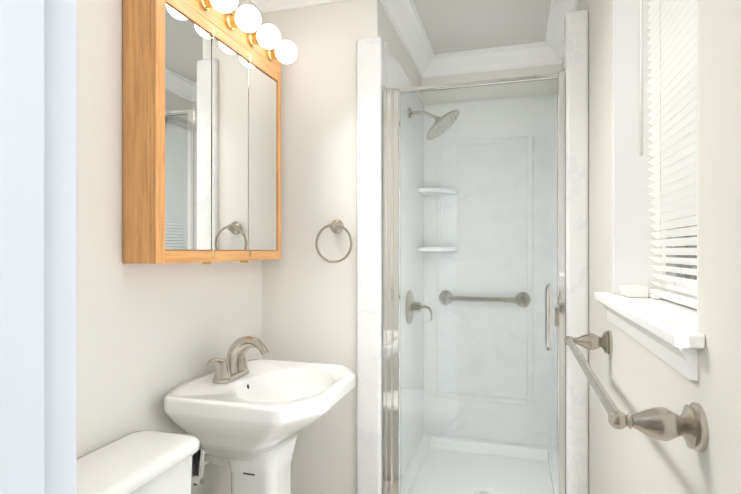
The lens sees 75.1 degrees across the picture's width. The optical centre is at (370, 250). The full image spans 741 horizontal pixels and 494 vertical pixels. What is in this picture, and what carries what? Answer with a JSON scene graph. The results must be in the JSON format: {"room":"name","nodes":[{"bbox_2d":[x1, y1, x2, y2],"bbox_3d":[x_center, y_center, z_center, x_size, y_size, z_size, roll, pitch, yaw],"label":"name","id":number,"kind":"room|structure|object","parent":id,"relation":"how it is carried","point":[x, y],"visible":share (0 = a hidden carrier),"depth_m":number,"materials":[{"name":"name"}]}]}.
{"room":"bathroom","nodes":[
{"label":"bathroom","id":0,"kind":"room"},
{"bbox_2d":[77,0,261,493],"bbox_3d":[-0.688,0.105,1.368,0.120,2.330,1.548,0,0,17],"label":"wall","id":1,"kind":"structure","parent":0,"point":[150,337],"depth_m":1.26,"materials":[{"name":"paint"}]},
{"bbox_2d":[123,0,296,263],"bbox_3d":[-0.450,-0.377,1.570,0.217,0.837,0.703,0,0,17],"label":"upper cabinet","id":2,"kind":"object","parent":1,"relation":"attached to","point":[202,131],"visible":1,"depth_m":1.42,"materials":[{"name":"brown wood"}]},
{"bbox_2d":[248,0,272,13],"bbox_3d":[-0.604,-1.015,1.281,0.090,0.089,1.428,0,0,17],"label":"crown molding","id":3,"kind":"structure","parent":1,"relation":"attached to","point":[261,5],"depth_m":1.94,"materials":[{"name":"white wood"}]},
{"bbox_2d":[268,0,349,11],"bbox_3d":[-0.183,-1.015,1.854,0.390,0.089,0.090,0,0,17],"label":"crown molding","id":4,"kind":"structure","parent":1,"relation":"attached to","point":[277,5],"depth_m":1.92,"materials":[{"name":"white wood"}]},
{"bbox_2d":[262,0,384,493],"bbox_3d":[-0.192,0.105,1.965,0.490,2.330,0.120,0,0,17],"label":"wall","id":5,"kind":"structure","parent":0,"point":[308,303],"depth_m":1.91,"materials":[{"name":"paint"}]},
{"bbox_2d":[315,219,352,262],"bbox_3d":[-0.137,-0.037,1.859,0.152,0.170,0.052,0,0,17],"label":"towel ring","id":6,"kind":"object","parent":5,"relation":"attached to","point":[336,226],"visible":0.96,"depth_m":1.85,"materials":[{"name":"silver metal"}]},
{"bbox_2d":[385,11,420,98],"bbox_3d":[0.115,0.105,2.349,0.120,2.330,0.790,0,0,17],"label":"wall","id":7,"kind":"structure","parent":0,"point":[394,43],"depth_m":2.21,"materials":[{"name":"paint"}]},
{"bbox_2d":[385,43,423,479],"bbox_3d":[0.173,0.102,2.295,0.020,1.824,0.860,0,0,17],"label":"wall","id":8,"kind":"structure","parent":7,"relation":"attached to","point":[395,76],"depth_m":2.33,"materials":[{"name":"paint"}]},
{"bbox_2d":[406,290,432,323],"bbox_3d":[0.239,0.267,2.283,0.114,0.160,0.160,0,0,17],"label":"shower valve","id":9,"kind":"object","parent":8,"relation":"attached to","point":[417,308],"depth_m":2.27,"materials":[{"name":"silver metal"}]},
{"bbox_2d":[408,107,459,139],"bbox_3d":[0.298,-0.604,2.265,0.238,0.159,0.194,0,0,17],"label":"shower head","id":10,"kind":"object","parent":8,"relation":"attached to","point":[439,123],"depth_m":2.25},
{"bbox_2d":[380,0,435,77],"bbox_3d":[0.186,-1.014,2.219,0.090,0.089,1.000,0,0,17],"label":"crown molding","id":11,"kind":"structure","parent":7,"relation":"attached to","point":[404,18],"depth_m":2.25,"materials":[{"name":"white wood"}]},
{"bbox_2d":[383,71,564,493],"bbox_3d":[0.359,0.200,1.749,0.644,1.629,0.113,0,0,17],"label":"shower door","id":12,"kind":"object","parent":7,"relation":"attached to","point":[392,438],"visible":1,"depth_m":1.77,"materials":[{"name":"clear glass"}]},
{"bbox_2d":[413,0,550,53],"bbox_3d":[-0.017,-1.111,0.605,2.700,0.100,4.810,0,0,17],"label":"ceiling","id":13,"kind":"structure","parent":0,"point":[455,25],"depth_m":2.24,"materials":[{"name":"paint"}]},
{"bbox_2d":[421,64,561,104],"bbox_3d":[0.600,0.106,2.679,0.860,2.330,0.120,0,0,17],"label":"wall","id":14,"kind":"structure","parent":0,"point":[501,74],"depth_m":2.60,"materials":[{"name":"paint"}]},
{"bbox_2d":[436,42,539,76],"bbox_3d":[0.637,-1.014,2.559,0.540,0.089,0.090,0,0,17],"label":"crown molding","id":15,"kind":"structure","parent":14,"relation":"attached to","point":[528,54],"depth_m":2.56,"materials":[{"name":"white wood"}]},
{"bbox_2d":[424,94,556,446],"bbox_3d":[0.632,0.103,2.596,0.690,1.824,0.020,0,0,17],"label":"wall","id":16,"kind":"structure","parent":14,"relation":"attached to","point":[501,204],"depth_m":2.58,"materials":[{"name":"tile"}]},
{"bbox_2d":[418,247,458,250],"bbox_3d":[0.363,-0.008,2.567,0.190,0.022,0.190,0,0,17],"label":"shower shelf","id":17,"kind":"object","parent":16,"relation":"attached to","point":[438,249],"depth_m":2.50,"materials":[{"name":"plastic"}]},
{"bbox_2d":[418,188,458,195],"bbox_3d":[0.363,-0.315,2.567,0.190,0.022,0.190,0,0,17],"label":"shower shelf","id":18,"kind":"object","parent":16,"relation":"attached to","point":[438,191],"depth_m":2.52,"materials":[{"name":"plastic"}]},
{"bbox_2d":[437,136,532,405],"bbox_3d":[0.607,0.106,2.590,0.505,1.410,0.009,0,0,17],"label":"trim","id":19,"kind":"structure","parent":16,"relation":"attached to","point":[529,287],"depth_m":2.56,"materials":[{"name":"stone"}]},
{"bbox_2d":[439,290,530,306],"bbox_3d":[0.600,0.258,2.565,0.485,0.080,0.058,0,0,17],"label":"grab rail","id":20,"kind":"object","parent":16,"relation":"attached to","point":[522,302],"depth_m":2.54,"materials":[{"name":"silver metal"}]},
{"bbox_2d":[562,0,740,493],"bbox_3d":[0.745,0.105,1.343,0.180,2.330,2.598,0,0,17],"label":"wall","id":21,"kind":"structure","parent":0,"point":[634,376],"depth_m":0.66,"materials":[{"name":"paint"}]},
{"bbox_2d":[540,0,578,65],"bbox_3d":[0.618,-1.015,1.392,0.090,0.089,2.338,0,0,17],"label":"crown molding","id":22,"kind":"structure","parent":21,"relation":"attached to","point":[551,49],"depth_m":2.28,"materials":[{"name":"white wood"}]},
{"bbox_2d":[564,330,708,452],"bbox_3d":[0.482,0.239,0.972,0.113,0.064,0.694,0,0,17],"label":"towel rail","id":23,"kind":"object","parent":21,"relation":"attached to","point":[689,424],"visible":1,"depth_m":0.66,"materials":[{"name":"silver metal"}]},
{"bbox_2d":[594,292,704,348],"bbox_3d":[0.579,0.119,0.937,0.168,0.020,0.668,0,0,17],"label":"window sill","id":24,"kind":"structure","parent":21,"relation":"on","point":[674,324],"depth_m":0.81,"materials":[{"name":"white wood"}]},
{"bbox_2d":[620,284,660,298],"bbox_3d":[0.637,0.096,1.143,0.063,0.025,0.115,0,0,17],"label":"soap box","id":25,"kind":"object","parent":24,"relation":"on","point":[635,291],"visible":0.98,"depth_m":1.12,"materials":[{"name":"white plastic"}]},
{"bbox_2d":[603,305,697,380],"bbox_3d":[0.521,0.154,0.954,0.026,0.048,0.608,0,0,17],"label":"apron","id":26,"kind":"object","parent":21,"relation":"attached to","point":[683,361],"visible":0.71,"depth_m":0.77,"materials":[{"name":"white wood"}]},
{"bbox_2d":[613,0,697,329],"bbox_3d":[0.595,-0.370,0.926,0.129,0.960,0.596,0,0,17],"label":"window frame","id":27,"kind":"structure","parent":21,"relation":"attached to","point":[631,219],"depth_m":1.21,"materials":[{"name":"white wood"}]},
{"bbox_2d":[639,0,696,308],"bbox_3d":[0.606,-0.368,0.923,0.054,0.947,0.572,0,0,17],"label":"window blind","id":28,"kind":"object","parent":21,"relation":"attached to","point":[672,65],"visible":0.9,"depth_m":1.03,"materials":[{"name":"white plastic"}]},
{"bbox_2d":[662,215,696,298],"bbox_3d":[0.662,-0.370,0.906,0.050,0.960,0.596,0,0,17],"label":"window","id":29,"kind":"structure","parent":21,"relation":"in","point":[684,285],"depth_m":1.11,"materials":[{"name":"white glass"}]},
{"bbox_3d":[-0.017,1.319,0.603,2.700,0.100,4.810,0,0,17],"label":"floor","id":30,"kind":"structure","parent":0,"visible":0},
{"bbox_2d":[77,430,199,493],"bbox_3d":[-0.370,0.876,0.999,0.695,0.787,0.477,0,0,17],"label":"toilet","id":31,"kind":"object","parent":30,"relation":"on","point":[147,462],"visible":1,"depth_m":1.13,"materials":[{"name":"white ceramic"}]},
{"bbox_2d":[164,358,355,493],"bbox_3d":[-0.318,0.840,1.538,0.485,0.860,0.524,0,0,17],"label":"sink","id":32,"kind":"object","parent":30,"relation":"on","point":[262,420],"visible":0.98,"depth_m":1.44,"materials":[{"name":"white ceramic"}]},
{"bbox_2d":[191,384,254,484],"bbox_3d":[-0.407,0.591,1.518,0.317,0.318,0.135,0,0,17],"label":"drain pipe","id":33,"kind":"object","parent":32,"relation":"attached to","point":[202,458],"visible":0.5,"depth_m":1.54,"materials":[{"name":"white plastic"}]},
{"bbox_2d":[205,336,268,383],"bbox_3d":[-0.405,0.345,1.564,0.164,0.137,0.286,0,0,17],"label":"faucet","id":34,"kind":"object","parent":32,"relation":"on","point":[233,366],"visible":1,"depth_m":1.55,"materials":[{"name":"silver metal"}]},
{"bbox_2d":[356,37,384,493],"bbox_3d":[0.001,0.230,1.860,0.100,2.080,0.072,0,0,17],"label":"wall post","id":35,"kind":"object","parent":30,"relation":"on","point":[370,69],"visible":0.96,"depth_m":1.82,"materials":[{"name":"stone"}]},
{"bbox_2d":[400,433,557,493],"bbox_3d":[0.508,1.143,2.160,0.738,0.255,0.924,0,0,17],"label":"shower pan","id":36,"kind":"object","parent":30,"relation":"on","point":[470,468],"depth_m":2.36,"materials":[{"name":"white plastic"}]},
{"bbox_2d":[564,9,588,493],"bbox_3d":[0.704,0.230,1.651,0.072,2.080,0.072,0,0,17],"label":"wall post","id":37,"kind":"object","parent":30,"relation":"on","point":[576,46],"visible":1,"depth_m":1.62,"materials":[{"name":"stone"}]},
{"bbox_3d":[-0.856,0.104,0.537,1.130,2.330,0.140,0,0,17],"label":"wall","id":38,"kind":"structure","parent":0,"visible":0},
{"bbox_2d":[0,0,76,493],"bbox_3d":[-0.333,0.214,0.373,0.097,2.110,0.180,0,0,17],"label":"door frame","id":39,"kind":"structure","parent":38,"relation":"attached to","point":[38,246],"depth_m":0.40,"materials":[{"name":"white wood"}]}
]}

